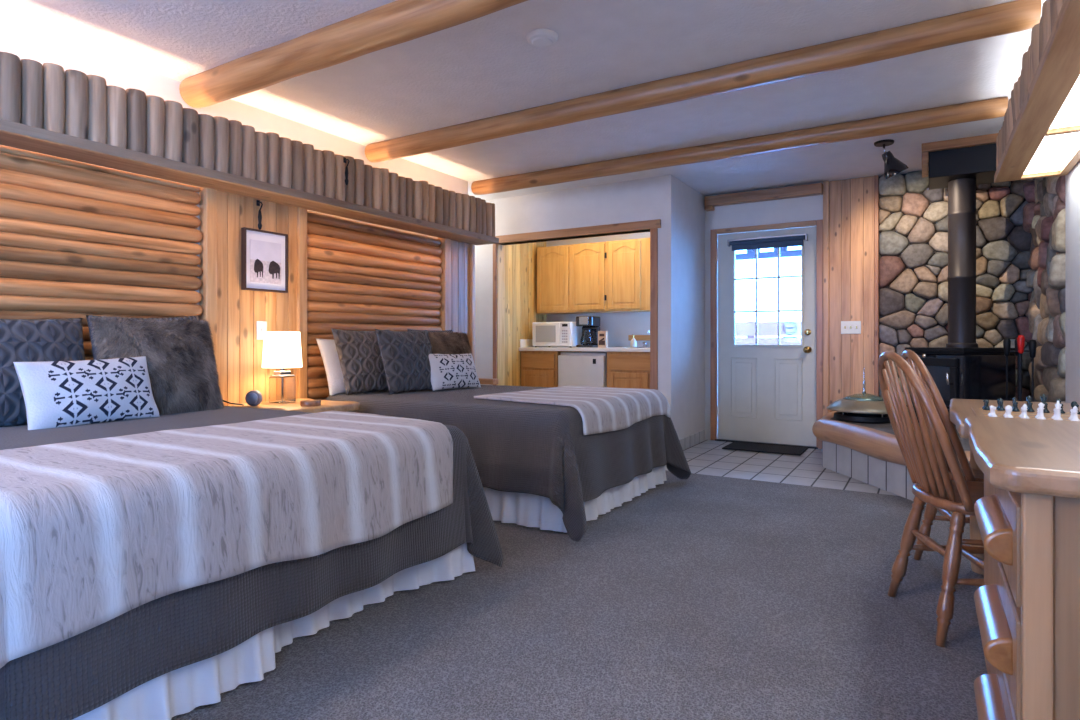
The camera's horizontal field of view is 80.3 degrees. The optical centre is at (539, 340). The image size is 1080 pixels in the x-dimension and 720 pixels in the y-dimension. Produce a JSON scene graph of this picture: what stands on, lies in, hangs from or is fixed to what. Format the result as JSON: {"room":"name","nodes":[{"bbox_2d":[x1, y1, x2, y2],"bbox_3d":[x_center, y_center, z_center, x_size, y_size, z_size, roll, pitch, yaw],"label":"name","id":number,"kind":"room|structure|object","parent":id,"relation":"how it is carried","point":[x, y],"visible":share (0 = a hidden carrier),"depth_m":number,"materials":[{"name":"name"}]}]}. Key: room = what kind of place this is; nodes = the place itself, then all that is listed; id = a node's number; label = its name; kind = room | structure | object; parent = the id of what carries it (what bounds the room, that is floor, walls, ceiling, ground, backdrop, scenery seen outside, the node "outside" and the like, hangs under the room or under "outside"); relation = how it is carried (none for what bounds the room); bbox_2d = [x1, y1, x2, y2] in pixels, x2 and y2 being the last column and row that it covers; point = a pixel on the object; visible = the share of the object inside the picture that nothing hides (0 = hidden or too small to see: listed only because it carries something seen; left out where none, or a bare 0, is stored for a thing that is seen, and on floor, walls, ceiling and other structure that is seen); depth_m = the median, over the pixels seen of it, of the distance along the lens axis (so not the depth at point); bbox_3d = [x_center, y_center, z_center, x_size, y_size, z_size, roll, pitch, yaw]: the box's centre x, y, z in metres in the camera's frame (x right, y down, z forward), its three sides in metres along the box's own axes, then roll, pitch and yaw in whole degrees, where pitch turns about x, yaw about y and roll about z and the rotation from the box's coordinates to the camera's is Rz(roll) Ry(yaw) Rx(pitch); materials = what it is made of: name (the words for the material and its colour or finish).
{"room":"hotel room","nodes":[
{"label":"hotel room","id":0,"kind":"room"},
{"bbox_2d":[0,19,474,405],"bbox_3d":[-2.657,-0.230,2.494,0.190,2.420,7.710,0,0,31],"label":"wall","id":1,"kind":"structure","parent":0,"point":[78,239],"depth_m":3.63,"materials":[{"name":"brown wood"}]},
{"bbox_2d":[0,51,498,244],"bbox_3d":[-1.780,-1.043,3.570,0.250,0.356,5.060,0,0,31],"label":"valance","id":2,"kind":"object","parent":1,"relation":"attached to","point":[71,114],"visible":1,"depth_m":3.38,"materials":[{"name":"brown wood"}]},
{"bbox_2d":[343,157,349,184],"bbox_3d":[-1.254,-1.103,4.157,0.046,0.183,0.026,0,0,31],"label":"iron hook","id":3,"kind":"object","parent":2,"relation":"attached to","point":[344,158],"visible":1,"depth_m":4.15,"materials":[{"name":"black metal"}]},
{"bbox_2d":[345,165,348,184],"bbox_3d":[-1.256,-1.076,4.159,0.026,0.128,0.026,0,0,31],"label":"pendant","id":4,"kind":"object","parent":3,"relation":"attached to","point":[346,169],"depth_m":4.15,"materials":[{"name":"black metal"}]},
{"bbox_2d":[256,200,262,229],"bbox_3d":[-1.704,-0.768,3.898,0.046,0.183,0.026,0,0,31],"label":"iron hook","id":5,"kind":"object","parent":1,"relation":"attached to","point":[258,202],"visible":1,"depth_m":3.89,"materials":[{"name":"black metal"}]},
{"bbox_2d":[258,209,261,229],"bbox_3d":[-1.707,-0.741,3.900,0.026,0.128,0.026,0,0,31],"label":"pendant","id":6,"kind":"object","parent":5,"relation":"attached to","point":[259,212],"depth_m":3.89,"materials":[{"name":"black metal"}]},
{"bbox_2d":[256,321,266,339],"bbox_3d":[-1.704,-0.065,3.928,0.018,0.114,0.070,0,0,31],"label":"light switch","id":7,"kind":"object","parent":1,"relation":"attached to","point":[261,326],"visible":0.92,"depth_m":3.92,"materials":[{"name":"white plastic"}]},
{"bbox_2d":[241,227,287,292],"bbox_3d":[-1.687,-0.490,3.930,0.036,0.370,0.300,0,0,31],"label":"framed picture","id":8,"kind":"object","parent":1,"relation":"attached to","point":[264,254],"visible":1,"depth_m":3.91,"materials":[{"name":"white paper"}]},
{"bbox_2d":[250,239,280,283],"bbox_3d":[-1.681,-0.482,3.926,0.003,0.255,0.216,0,0,31],"label":"print","id":9,"kind":"object","parent":8,"relation":"attached to","point":[265,254],"depth_m":3.92},
{"bbox_2d":[478,378,497,384],"bbox_3d":[-0.562,0.407,6.480,0.280,0.055,0.099,0,0,31],"label":"nightstand","id":10,"kind":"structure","parent":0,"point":[490,381],"depth_m":6.41,"materials":[{"name":"brown wood"}]},
{"bbox_2d":[0,0,1045,200],"bbox_3d":[-0.588,-1.490,2.695,5.600,0.100,10.200,0,0,31],"label":"ceiling","id":11,"kind":"structure","parent":0,"point":[486,66],"depth_m":3.43,"materials":[{"name":"white paint"}]},
{"bbox_2d":[179,0,527,107],"bbox_3d":[-0.266,-1.389,2.570,3.924,0.173,0.173,0,0,31],"label":"ceiling beam","id":12,"kind":"structure","parent":11,"relation":"attached to","point":[399,21],"depth_m":2.91,"materials":[{"name":"brown wood"}]},
{"bbox_2d":[526,29,557,47],"bbox_3d":[0.010,-1.421,3.022,0.150,0.037,0.150,0,0,31],"label":"smoke detector","id":13,"kind":"object","parent":11,"relation":"attached to","point":[541,38],"visible":1,"depth_m":2.98,"materials":[{"name":"white plastic"}]},
{"bbox_2d":[365,0,1041,161],"bbox_3d":[0.430,-1.388,3.717,3.924,0.146,0.147,0,0,31],"label":"ceiling beam","id":14,"kind":"structure","parent":11,"relation":"attached to","point":[1018,15],"depth_m":3.29,"materials":[{"name":"brown wood"}]},
{"bbox_2d":[471,97,1007,194],"bbox_3d":[1.087,-1.387,4.803,3.924,0.135,0.135,0,0,31],"label":"ceiling beam","id":15,"kind":"structure","parent":11,"relation":"attached to","point":[995,107],"depth_m":4.47,"materials":[{"name":"brown wood"}]},
{"bbox_2d":[874,139,907,179],"bbox_3d":[2.538,-1.303,4.625,0.220,0.272,0.172,0,0,31],"label":"ceiling spotlight","id":16,"kind":"object","parent":11,"relation":"attached to","point":[893,166],"visible":1,"depth_m":4.58,"materials":[{"name":"black metal"}]},
{"bbox_2d":[922,133,997,189],"bbox_3d":[3.128,-1.315,4.746,0.510,0.250,0.500,0,0,31],"label":"ceiling box","id":17,"kind":"object","parent":11,"relation":"attached to","point":[975,156],"visible":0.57,"depth_m":4.58,"materials":[{"name":"black metal"}]},
{"bbox_2d":[505,241,546,385],"bbox_3d":[-0.344,-0.230,7.436,0.102,2.420,1.480,0,0,31],"label":"wall","id":18,"kind":"structure","parent":0,"point":[520,259],"depth_m":7.49,"materials":[{"name":"brown wood"}]},
{"bbox_2d":[475,175,675,429],"bbox_3d":[-0.033,-0.230,6.311,2.800,2.420,0.120,0,0,31],"label":"wall","id":19,"kind":"structure","parent":0,"point":[651,198],"depth_m":5.89,"materials":[{"name":"white paint"}]},
{"bbox_2d":[493,244,496,384],"bbox_3d":[-0.458,-0.003,6.487,0.040,1.965,0.019,0,0,31],"label":"trim","id":20,"kind":"structure","parent":19,"relation":"attached to","point":[494,245],"depth_m":6.48,"materials":[{"name":"brown wood"}]},
{"bbox_2d":[497,244,504,384],"bbox_3d":[-0.401,-0.003,6.540,0.011,1.965,0.131,0,0,31],"label":"trim","id":21,"kind":"structure","parent":19,"relation":"attached to","point":[500,248],"depth_m":6.54,"materials":[{"name":"brown wood"}]},
{"bbox_2d":[495,219,660,244],"bbox_3d":[0.327,-1.022,6.085,1.770,0.075,0.155,0,0,31],"label":"trim","id":22,"kind":"structure","parent":19,"relation":"attached to","point":[623,228],"depth_m":5.97,"materials":[{"name":"brown wood"}]},
{"bbox_2d":[171,439,986,719],"bbox_3d":[-0.627,1.010,2.631,5.600,0.060,10.050,0,0,31],"label":"floor","id":23,"kind":"structure","parent":0,"point":[700,596],"depth_m":2.20,"materials":[{"name":"grey carpet"}]},
{"bbox_2d":[72,543,474,719],"bbox_3d":[-1.474,0.685,2.449,1.822,0.590,1.745,0,0,31],"label":"bed","id":24,"kind":"object","parent":23,"relation":"on","point":[179,691],"visible":0.18,"depth_m":1.82,"materials":[{"name":"white fabric"}]},
{"bbox_2d":[0,406,502,719],"bbox_3d":[-1.416,0.658,2.394,1.843,0.620,1.895,0,0,31],"label":"bedspread","id":25,"kind":"object","parent":24,"relation":"on","point":[70,678],"visible":0.35,"depth_m":1.80,"materials":[{"name":"grey fabric"}]},
{"bbox_2d":[0,318,84,426],"bbox_3d":[-2.223,0.130,2.716,0.216,0.478,0.567,0,0,28],"label":"pillow","id":26,"kind":"object","parent":25,"relation":"on","point":[21,340],"visible":0.56,"depth_m":2.72,"materials":[{"name":"grey fabric"}]},
{"bbox_2d":[13,356,159,429],"bbox_3d":[-1.933,0.218,2.762,0.158,0.295,0.524,0,0,27],"label":"lumbar pillow","id":27,"kind":"object","parent":25,"relation":"on","point":[55,393],"visible":0.99,"depth_m":2.69,"materials":[{"name":"white fabric"}]},
{"bbox_2d":[86,315,224,414],"bbox_3d":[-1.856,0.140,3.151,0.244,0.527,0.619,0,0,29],"label":"fur pillow","id":28,"kind":"object","parent":25,"relation":"on","point":[181,361],"visible":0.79,"depth_m":3.12,"materials":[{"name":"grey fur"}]},
{"bbox_2d":[0,411,452,668],"bbox_3d":[-1.049,0.523,2.151,0.885,0.386,1.757,0,0,31],"label":"throw blanket","id":29,"kind":"object","parent":25,"relation":"on","point":[93,532],"visible":1,"depth_m":1.72,"materials":[{"name":"fabric"}]},
{"bbox_2d":[232,398,359,412],"bbox_3d":[-1.426,0.675,3.792,0.570,0.610,0.542,0,0,31],"label":"nightstand","id":30,"kind":"object","parent":23,"relation":"on","point":[326,405],"visible":0.21,"depth_m":3.67,"materials":[{"name":"brown wood"}]},
{"bbox_2d":[245,390,262,405],"bbox_3d":[-1.628,0.325,3.640,0.090,0.090,0.044,0,0,1],"label":"round speaker","id":31,"kind":"object","parent":30,"relation":"on","point":[254,397],"visible":1,"depth_m":3.62},
{"bbox_2d":[223,400,243,405],"bbox_3d":[-1.737,0.343,3.593,0.145,0.053,0.051,0,0,-32],"label":"power cord","id":32,"kind":"object","parent":31,"relation":"attached to","point":[224,400],"visible":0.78,"depth_m":3.59,"materials":[{"name":"black plastic"}]},
{"bbox_2d":[262,332,301,403],"bbox_3d":[-1.545,0.157,3.837,0.226,0.424,0.226,0,0,31],"label":"table lamp","id":33,"kind":"object","parent":30,"relation":"on","point":[281,350],"visible":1,"depth_m":3.76,"materials":[{"name":"white fabric"}]},
{"bbox_2d":[300,399,320,405],"bbox_3d":[-1.312,0.354,3.661,0.112,0.030,0.111,0,0,31],"label":"stack","id":34,"kind":"object","parent":30,"relation":"on","point":[312,402],"visible":1,"depth_m":3.62,"materials":[{"name":"brown wood"}]},
{"bbox_2d":[521,351,581,386],"bbox_3d":[0.136,0.547,7.645,0.495,0.863,0.620,0,0,31],"label":"base cabinet","id":35,"kind":"object","parent":23,"relation":"on","point":[538,368],"visible":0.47,"depth_m":7.37,"materials":[{"name":"brown wood"}]},
{"bbox_2d":[483,466,666,532],"bbox_3d":[-0.287,0.685,4.319,1.912,0.590,1.495,0,0,31],"label":"bed","id":36,"kind":"object","parent":23,"relation":"on","point":[524,509],"visible":0.15,"depth_m":3.46,"materials":[{"name":"white fabric"}]},
{"bbox_2d":[407,329,452,332],"bbox_3d":[-0.854,0.130,5.172,0.139,0.454,0.560,0,0,31],"label":"pillow","id":37,"kind":"object","parent":36,"relation":"on","point":[446,331],"visible":0.06,"depth_m":5.24,"materials":[{"name":"grey fabric"}]},
{"bbox_2d":[325,385,690,541],"bbox_3d":[-0.202,0.658,4.268,1.957,0.620,1.644,0,0,31],"label":"bedspread","id":38,"kind":"object","parent":36,"relation":"on","point":[543,450],"visible":0.62,"depth_m":3.47,"materials":[{"name":"grey fabric"}]},
{"bbox_2d":[316,338,345,395],"bbox_3d":[-1.260,0.170,4.424,0.182,0.376,0.606,0,0,28],"label":"pillow","id":39,"kind":"object","parent":38,"relation":"on","point":[327,347],"visible":0.24,"depth_m":4.20,"materials":[{"name":"white fabric"}]},
{"bbox_2d":[331,328,389,394],"bbox_3d":[-1.162,0.133,4.353,0.195,0.432,0.504,0,0,37],"label":"pillow","id":40,"kind":"object","parent":38,"relation":"on","point":[359,354],"visible":0.61,"depth_m":4.23,"materials":[{"name":"grey fabric"}]},
{"bbox_2d":[375,329,440,394],"bbox_3d":[-0.904,0.137,4.430,0.196,0.435,0.471,0,0,38],"label":"pillow","id":41,"kind":"object","parent":38,"relation":"on","point":[405,354],"visible":0.92,"depth_m":4.33,"materials":[{"name":"grey fabric"}]},
{"bbox_2d":[428,331,472,356],"bbox_3d":[-0.706,0.160,5.022,0.229,0.485,0.574,0,0,37],"label":"fur pillow","id":42,"kind":"object","parent":38,"relation":"on","point":[441,343],"visible":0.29,"depth_m":5.00,"materials":[{"name":"brown fur"}]},
{"bbox_2d":[429,353,480,390],"bbox_3d":[-0.633,0.220,4.664,0.152,0.268,0.502,0,0,38],"label":"lumbar pillow","id":43,"kind":"object","parent":38,"relation":"on","point":[448,371],"visible":0.94,"depth_m":4.59,"materials":[{"name":"white fabric"}]},
{"bbox_2d":[474,386,670,434],"bbox_3d":[0.262,0.429,4.099,0.824,0.200,1.307,0,0,34],"label":"throw blanket","id":44,"kind":"object","parent":38,"relation":"on","point":[601,409],"visible":1,"depth_m":3.83,"materials":[{"name":"striped woven cotton fabric"}]},
{"bbox_2d":[558,352,606,386],"bbox_3d":[0.592,0.555,7.323,0.570,0.850,0.582,0,0,31],"label":"mini fridge","id":45,"kind":"object","parent":23,"relation":"on","point":[574,368],"visible":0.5,"depth_m":7.07,"materials":[{"name":"metal"}]},
{"bbox_2d":[607,352,649,388],"bbox_3d":[1.290,0.547,6.945,0.975,0.863,0.620,0,0,31],"label":"base cabinet","id":46,"kind":"object","parent":23,"relation":"on","point":[624,369],"visible":0.2,"depth_m":6.80,"materials":[{"name":"brown wood"}]},
{"bbox_2d":[519,339,649,351],"bbox_3d":[0.812,0.047,7.225,2.093,0.134,0.638,0,0,31],"label":"countertop","id":47,"kind":"structure","parent":46,"relation":"on","point":[525,344],"depth_m":7.22,"materials":[{"name":"white laminate"}]},
{"bbox_2d":[532,322,581,346],"bbox_3d":[0.228,-0.073,7.580,0.530,0.294,0.400,0,0,31],"label":"microwave","id":48,"kind":"object","parent":47,"relation":"on","point":[548,334],"visible":0.92,"depth_m":7.40,"materials":[{"name":"white plastic"}]},
{"bbox_2d":[576,316,599,347],"bbox_3d":[0.542,-0.103,7.318,0.210,0.355,0.262,0,0,31],"label":"coffee maker","id":49,"kind":"object","parent":47,"relation":"on","point":[590,325],"visible":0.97,"depth_m":7.31,"materials":[{"name":"black plastic"}]},
{"bbox_2d":[598,331,607,347],"bbox_3d":[0.702,-0.018,7.128,0.100,0.185,0.062,0,0,31],"label":"packet","id":50,"kind":"object","parent":47,"relation":"on","point":[602,335],"visible":1,"depth_m":7.10,"materials":[{"name":"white paper"}]},
{"bbox_2d":[630,334,636,346],"bbox_3d":[1.024,-0.003,7.004,0.068,0.140,0.067,0,0,31],"label":"soap bottle","id":51,"kind":"object","parent":47,"relation":"on","point":[633,343],"visible":0.92,"depth_m":6.98,"materials":[{"name":"white plastic"}]},
{"bbox_2d":[722,442,807,455],"bbox_3d":[2.044,0.974,5.812,0.670,0.012,0.420,0,0,31],"label":"door mat","id":52,"kind":"object","parent":23,"relation":"on","point":[742,446],"visible":1,"depth_m":5.76,"materials":[{"name":"black rubber"}]},
{"bbox_2d":[812,411,969,516],"bbox_3d":[2.669,0.788,4.480,1.471,0.383,2.050,0,0,31],"label":"hearth","id":53,"kind":"object","parent":23,"relation":"on","point":[868,453],"visible":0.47,"depth_m":4.38,"materials":[{"name":"wood"}]},
{"bbox_2d":[827,372,889,423],"bbox_3d":[2.546,0.410,5.029,0.536,0.425,0.536,0,0,31],"label":"dish","id":54,"kind":"object","parent":53,"relation":"on","point":[863,407],"visible":0.9,"depth_m":4.90,"materials":[{"name":"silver metal"}]},
{"bbox_2d":[833,412,889,423],"bbox_3d":[2.546,0.599,5.029,0.440,0.047,0.440,0,0,31],"label":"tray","id":55,"kind":"object","parent":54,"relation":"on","point":[841,416],"depth_m":4.90,"materials":[{"name":"black metal"}]},
{"bbox_2d":[905,178,1015,422],"bbox_3d":[3.095,-0.281,4.737,0.570,1.810,0.520,0,0,-14],"label":"wood stove","id":56,"kind":"object","parent":53,"relation":"on","point":[961,369],"visible":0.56,"depth_m":4.66,"materials":[{"name":"black metal"}]},
{"bbox_2d":[1003,335,1036,401],"bbox_3d":[3.242,0.292,4.326,0.184,0.664,0.184,0,0,31],"label":"fireplace tool set","id":57,"kind":"object","parent":53,"relation":"on","point":[1019,341],"visible":0.7,"depth_m":4.29,"materials":[{"name":"black metal"}]},
{"bbox_2d":[878,351,984,647],"bbox_3d":[1.500,0.510,2.230,0.557,0.947,0.450,0,0,9],"label":"chair","id":58,"kind":"object","parent":23,"relation":"on","point":[927,468],"visible":0.66,"depth_m":2.20,"materials":[{"name":"brown wood"}]},
{"bbox_2d":[902,350,983,590],"bbox_3d":[1.807,0.510,2.623,0.557,0.947,0.450,0,0,17],"label":"chair","id":59,"kind":"object","parent":23,"relation":"on","point":[970,474],"visible":0.28,"depth_m":2.55,"materials":[{"name":"brown wood"}]},
{"bbox_2d":[949,399,1079,574],"bbox_3d":[1.823,0.618,2.274,0.620,0.725,0.990,0,0,31],"label":"desk","id":60,"kind":"object","parent":23,"relation":"on","point":[960,409],"visible":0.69,"depth_m":2.57,"materials":[{"name":"brown wood"}]},
{"bbox_2d":[972,407,1079,420],"bbox_3d":[1.692,0.252,2.155,0.380,0.005,0.380,0,0,31],"label":"board","id":61,"kind":"object","parent":60,"relation":"on","point":[978,411],"visible":0.48,"depth_m":2.18,"materials":[{"name":"brown wood"}]},
{"bbox_2d":[983,400,989,409],"bbox_3d":[1.621,0.233,2.321,0.024,0.034,0.023,0,0,31],"label":"pawn","id":62,"kind":"object","parent":61,"relation":"on","point":[986,407],"visible":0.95,"depth_m":2.32,"materials":[{"name":"black plastic"}]},
{"bbox_2d":[989,407,996,416],"bbox_3d":[1.490,0.233,2.105,0.024,0.033,0.023,0,0,31],"label":"chess rook","id":63,"kind":"object","parent":61,"relation":"on","point":[992,409],"visible":0.97,"depth_m":2.10,"materials":[{"name":"white plastic"}]},
{"bbox_2d":[997,401,1004,410],"bbox_3d":[1.657,0.233,2.299,0.024,0.034,0.023,0,0,31],"label":"pawn","id":64,"kind":"object","parent":61,"relation":"on","point":[1000,408],"visible":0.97,"depth_m":2.29,"materials":[{"name":"black plastic"}]},
{"bbox_2d":[1004,405,1012,417],"bbox_3d":[1.526,0.230,2.084,0.024,0.040,0.023,0,0,31],"label":"knight","id":65,"kind":"object","parent":61,"relation":"on","point":[1008,409],"visible":0.94,"depth_m":2.08,"materials":[{"name":"white plastic"}]},
{"bbox_2d":[1012,402,1019,411],"bbox_3d":[1.693,0.233,2.277,0.024,0.034,0.023,0,0,31],"label":"pawn","id":66,"kind":"object","parent":61,"relation":"on","point":[1015,408],"visible":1,"depth_m":2.27,"materials":[{"name":"black plastic"}]},
{"bbox_2d":[1020,404,1029,418],"bbox_3d":[1.562,0.226,2.062,0.024,0.048,0.023,0,0,31],"label":"bishop","id":67,"kind":"object","parent":61,"relation":"on","point":[1024,406],"visible":0.91,"depth_m":2.06,"materials":[{"name":"white plastic"}]},
{"bbox_2d":[1026,396,1031,408],"bbox_3d":[1.750,0.223,2.292,0.024,0.054,0.023,0,0,31],"label":"chess queen","id":68,"kind":"object","parent":61,"relation":"on","point":[1028,398],"visible":0.59,"depth_m":2.29,"materials":[{"name":"black plastic"}]},
{"bbox_2d":[1027,402,1034,411],"bbox_3d":[1.729,0.233,2.256,0.024,0.034,0.023,0,0,31],"label":"pawn","id":69,"kind":"object","parent":61,"relation":"on","point":[1030,409],"visible":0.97,"depth_m":2.25,"materials":[{"name":"black plastic"}]},
{"bbox_2d":[1037,403,1045,419],"bbox_3d":[1.598,0.223,2.040,0.024,0.054,0.023,0,0,31],"label":"chess queen","id":70,"kind":"object","parent":61,"relation":"on","point":[1041,405],"visible":0.85,"depth_m":2.04,"materials":[{"name":"white plastic"}]},
{"bbox_2d":[1040,394,1046,403],"bbox_3d":[1.786,0.219,2.270,0.024,0.062,0.023,0,0,31],"label":"king","id":71,"kind":"object","parent":61,"relation":"on","point":[1043,398],"visible":0.58,"depth_m":2.27,"materials":[{"name":"black plastic"}]},
{"bbox_2d":[1043,403,1049,412],"bbox_3d":[1.765,0.233,2.234,0.024,0.034,0.023,0,0,31],"label":"pawn","id":72,"kind":"object","parent":61,"relation":"on","point":[1046,410],"visible":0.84,"depth_m":2.23,"materials":[{"name":"black plastic"}]},
{"bbox_2d":[1053,401,1062,419],"bbox_3d":[1.634,0.219,2.018,0.024,0.062,0.023,0,0,31],"label":"king","id":73,"kind":"object","parent":61,"relation":"on","point":[1058,405],"visible":0.88,"depth_m":2.01,"materials":[{"name":"white plastic"}]},
{"bbox_2d":[1070,406,1079,420],"bbox_3d":[1.670,0.226,1.996,0.024,0.048,0.023,0,0,31],"label":"bishop","id":74,"kind":"object","parent":61,"relation":"on","point":[1075,409],"visible":0.91,"depth_m":1.99,"materials":[{"name":"white plastic"}]},
{"bbox_2d":[964,416,1079,719],"bbox_3d":[1.325,0.605,1.433,0.601,0.750,0.945,0,0,31],"label":"desk","id":75,"kind":"object","parent":23,"relation":"on","point":[1027,606],"visible":1,"depth_m":1.19,"materials":[{"name":"brown wood"}]},
{"bbox_2d":[547,232,649,351],"bbox_3d":[0.963,-0.230,7.567,2.200,2.420,0.100,0,0,31],"label":"wall","id":76,"kind":"structure","parent":0,"point":[619,325],"depth_m":7.55,"materials":[{"name":"paint"}]},
{"bbox_2d":[537,241,617,313],"bbox_3d":[0.436,-0.733,7.625,0.930,0.795,0.345,0,0,31],"label":"upper cabinet","id":77,"kind":"object","parent":76,"relation":"attached to","point":[571,279],"visible":0.98,"depth_m":7.47,"materials":[{"name":"brown wood"}]},
{"bbox_2d":[607,238,649,311],"bbox_3d":[1.074,-0.733,7.242,0.552,0.795,0.339,0,0,31],"label":"upper cabinet","id":78,"kind":"object","parent":76,"relation":"attached to","point":[628,261],"visible":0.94,"depth_m":7.10,"materials":[{"name":"brown wood"}]},
{"bbox_2d":[628,335,649,340],"bbox_3d":[1.447,-0.037,7.200,0.970,0.065,0.024,0,0,31],"label":"backboard","id":79,"kind":"object","parent":76,"relation":"attached to","point":[637,337],"visible":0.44,"depth_m":7.36,"materials":[{"name":"brown wood"}]},
{"bbox_2d":[676,178,704,438],"bbox_3d":[1.402,-0.230,6.073,0.100,2.420,0.960,0,0,31],"label":"wall","id":80,"kind":"structure","parent":0,"point":[690,212],"depth_m":5.99,"materials":[{"name":"white paint"}]},
{"bbox_2d":[650,228,657,389],"bbox_3d":[1.031,-0.003,5.660,0.065,1.965,0.150,0,0,31],"label":"trim","id":81,"kind":"structure","parent":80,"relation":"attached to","point":[653,232],"depth_m":5.59,"materials":[{"name":"brown wood"}]},
{"bbox_2d":[679,430,704,449],"bbox_3d":[1.385,0.930,5.937,0.012,0.100,0.950,0,0,31],"label":"baseboard","id":82,"kind":"structure","parent":80,"relation":"attached to","point":[695,438],"depth_m":6.00,"materials":[{"name":"tile"}]},
{"bbox_2d":[705,182,822,439],"bbox_3d":[2.832,-0.230,5.732,2.900,2.420,0.140,0,0,31],"label":"wall","id":83,"kind":"structure","parent":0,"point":[809,208],"depth_m":6.18,"materials":[{"name":"white paint"}]},
{"bbox_2d":[710,229,717,440],"bbox_3d":[1.720,-0.060,6.324,0.060,2.080,0.042,0,0,31],"label":"trim","id":84,"kind":"structure","parent":83,"relation":"attached to","point":[713,233],"depth_m":6.31,"materials":[{"name":"brown wood"}]},
{"bbox_2d":[704,183,822,210],"bbox_3d":[2.091,-1.353,6.046,1.068,0.135,0.089,0,0,31],"label":"trim","id":85,"kind":"structure","parent":83,"relation":"attached to","point":[710,202],"depth_m":6.00,"materials":[{"name":"brown wood"}]},
{"bbox_2d":[715,226,817,448],"bbox_3d":[2.150,-0.035,6.098,0.935,2.030,0.202,0,0,31],"label":"door","id":86,"kind":"structure","parent":83,"relation":"attached to","point":[767,393],"depth_m":6.07,"materials":[{"name":"beige paint"}]},
{"bbox_2d":[729,235,804,250],"bbox_3d":[2.135,-0.923,6.038,0.680,0.097,0.044,0,0,31],"label":"roller blind","id":87,"kind":"object","parent":86,"relation":"attached to","point":[766,241],"depth_m":6.04,"materials":[{"name":"black fabric"}]},
{"bbox_2d":[717,220,815,233],"bbox_3d":[2.134,-1.076,6.072,0.908,0.048,0.042,0,0,31],"label":"trim","id":88,"kind":"structure","parent":83,"relation":"attached to","point":[813,222],"depth_m":6.04,"materials":[{"name":"brown wood"}]},
{"bbox_2d":[816,220,822,448],"bbox_3d":[2.547,-0.060,5.822,0.056,2.080,0.042,0,0,31],"label":"trim","id":89,"kind":"structure","parent":83,"relation":"attached to","point":[819,223],"depth_m":5.80,"materials":[{"name":"brown wood"}]},
{"bbox_2d":[823,181,828,415],"bbox_3d":[2.590,-0.230,5.789,0.049,2.420,0.055,0,0,31],"label":"trim","id":90,"kind":"structure","parent":83,"relation":"attached to","point":[825,183],"depth_m":5.77,"materials":[{"name":"brown wood"}]},
{"bbox_2d":[874,175,878,395],"bbox_3d":[2.946,-0.230,5.599,0.032,2.420,0.090,0,0,31],"label":"trim","id":91,"kind":"structure","parent":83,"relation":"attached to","point":[876,177],"depth_m":5.56,"materials":[{"name":"brown wood"}]},
{"bbox_2d":[829,176,873,411],"bbox_3d":[2.782,-0.230,5.709,0.360,2.420,0.072,0,0,31],"label":"wall","id":92,"kind":"structure","parent":0,"point":[851,201],"depth_m":5.68,"materials":[{"name":"brown wood"}]},
{"bbox_2d":[841,321,860,333],"bbox_3d":[2.754,-0.120,5.671,0.160,0.114,0.018,0,0,31],"label":"light switch","id":93,"kind":"object","parent":92,"relation":"attached to","point":[847,327],"visible":1,"depth_m":5.67,"materials":[{"name":"white plastic"}]},
{"bbox_2d":[879,171,1065,414],"bbox_3d":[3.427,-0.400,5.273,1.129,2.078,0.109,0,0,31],"label":"stone wall","id":94,"kind":"structure","parent":0,"point":[993,228],"depth_m":5.33,"materials":[{"name":"beige stone"}]},
{"bbox_2d":[1023,175,1065,402],"bbox_3d":[3.490,-0.230,4.421,0.123,2.418,1.418,0,0,31],"label":"stone wall","id":95,"kind":"structure","parent":0,"point":[1044,215],"depth_m":4.18,"materials":[{"name":"grey stone"}]},
{"bbox_2d":[1066,160,1079,403],"bbox_3d":[1.522,-0.230,1.007,0.160,2.420,9.500,0,0,31],"label":"wall","id":96,"kind":"structure","parent":0,"point":[1073,177],"depth_m":3.60,"materials":[{"name":"white paint"}]},
{"bbox_2d":[994,0,1079,182],"bbox_3d":[1.584,-1.102,1.613,0.357,0.263,5.202,0,0,31],"label":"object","id":97,"kind":"object","parent":96,"relation":"attached to","point":[1038,136],"visible":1,"depth_m":2.74,"materials":[{"name":"brown wood"}]},
{"bbox_2d":[1024,132,1079,173],"bbox_3d":[2.711,-0.995,3.382,0.176,0.005,0.912,0,0,31],"label":"diffuser","id":98,"kind":"object","parent":97,"relation":"attached to","point":[1055,154],"depth_m":3.40,"materials":[{"name":"white plastic"}]},
{"bbox_2d":[1049,75,1079,128],"bbox_3d":[2.209,-0.995,2.555,0.176,0.005,0.938,0,0,31],"label":"diffuser","id":99,"kind":"object","parent":97,"relation":"attached to","point":[1068,117],"depth_m":2.79,"materials":[{"name":"white plastic"}]},
{"label":"outside","id":100,"kind":"structure","parent":0,"visible":0},
{"bbox_3d":[4.459,1.105,9.283,10.000,0.150,7.500,0,0,31],"label":"ground","id":101,"kind":"structure","parent":100,"visible":0},
{"bbox_2d":[736,247,800,259],"bbox_3d":[2.561,-0.165,7.311,4.800,2.390,0.240,0,0,31],"label":"porch roof","id":102,"kind":"structure","parent":101,"relation":"on","point":[784,252],"depth_m":7.30,"materials":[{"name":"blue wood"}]},
{"bbox_2d":[736,321,800,344],"bbox_3d":[2.896,0.395,7.670,4.600,1.270,0.120,0,0,31],"label":"porch railing","id":103,"kind":"object","parent":101,"relation":"on","point":[747,328],"visible":0.11,"depth_m":7.70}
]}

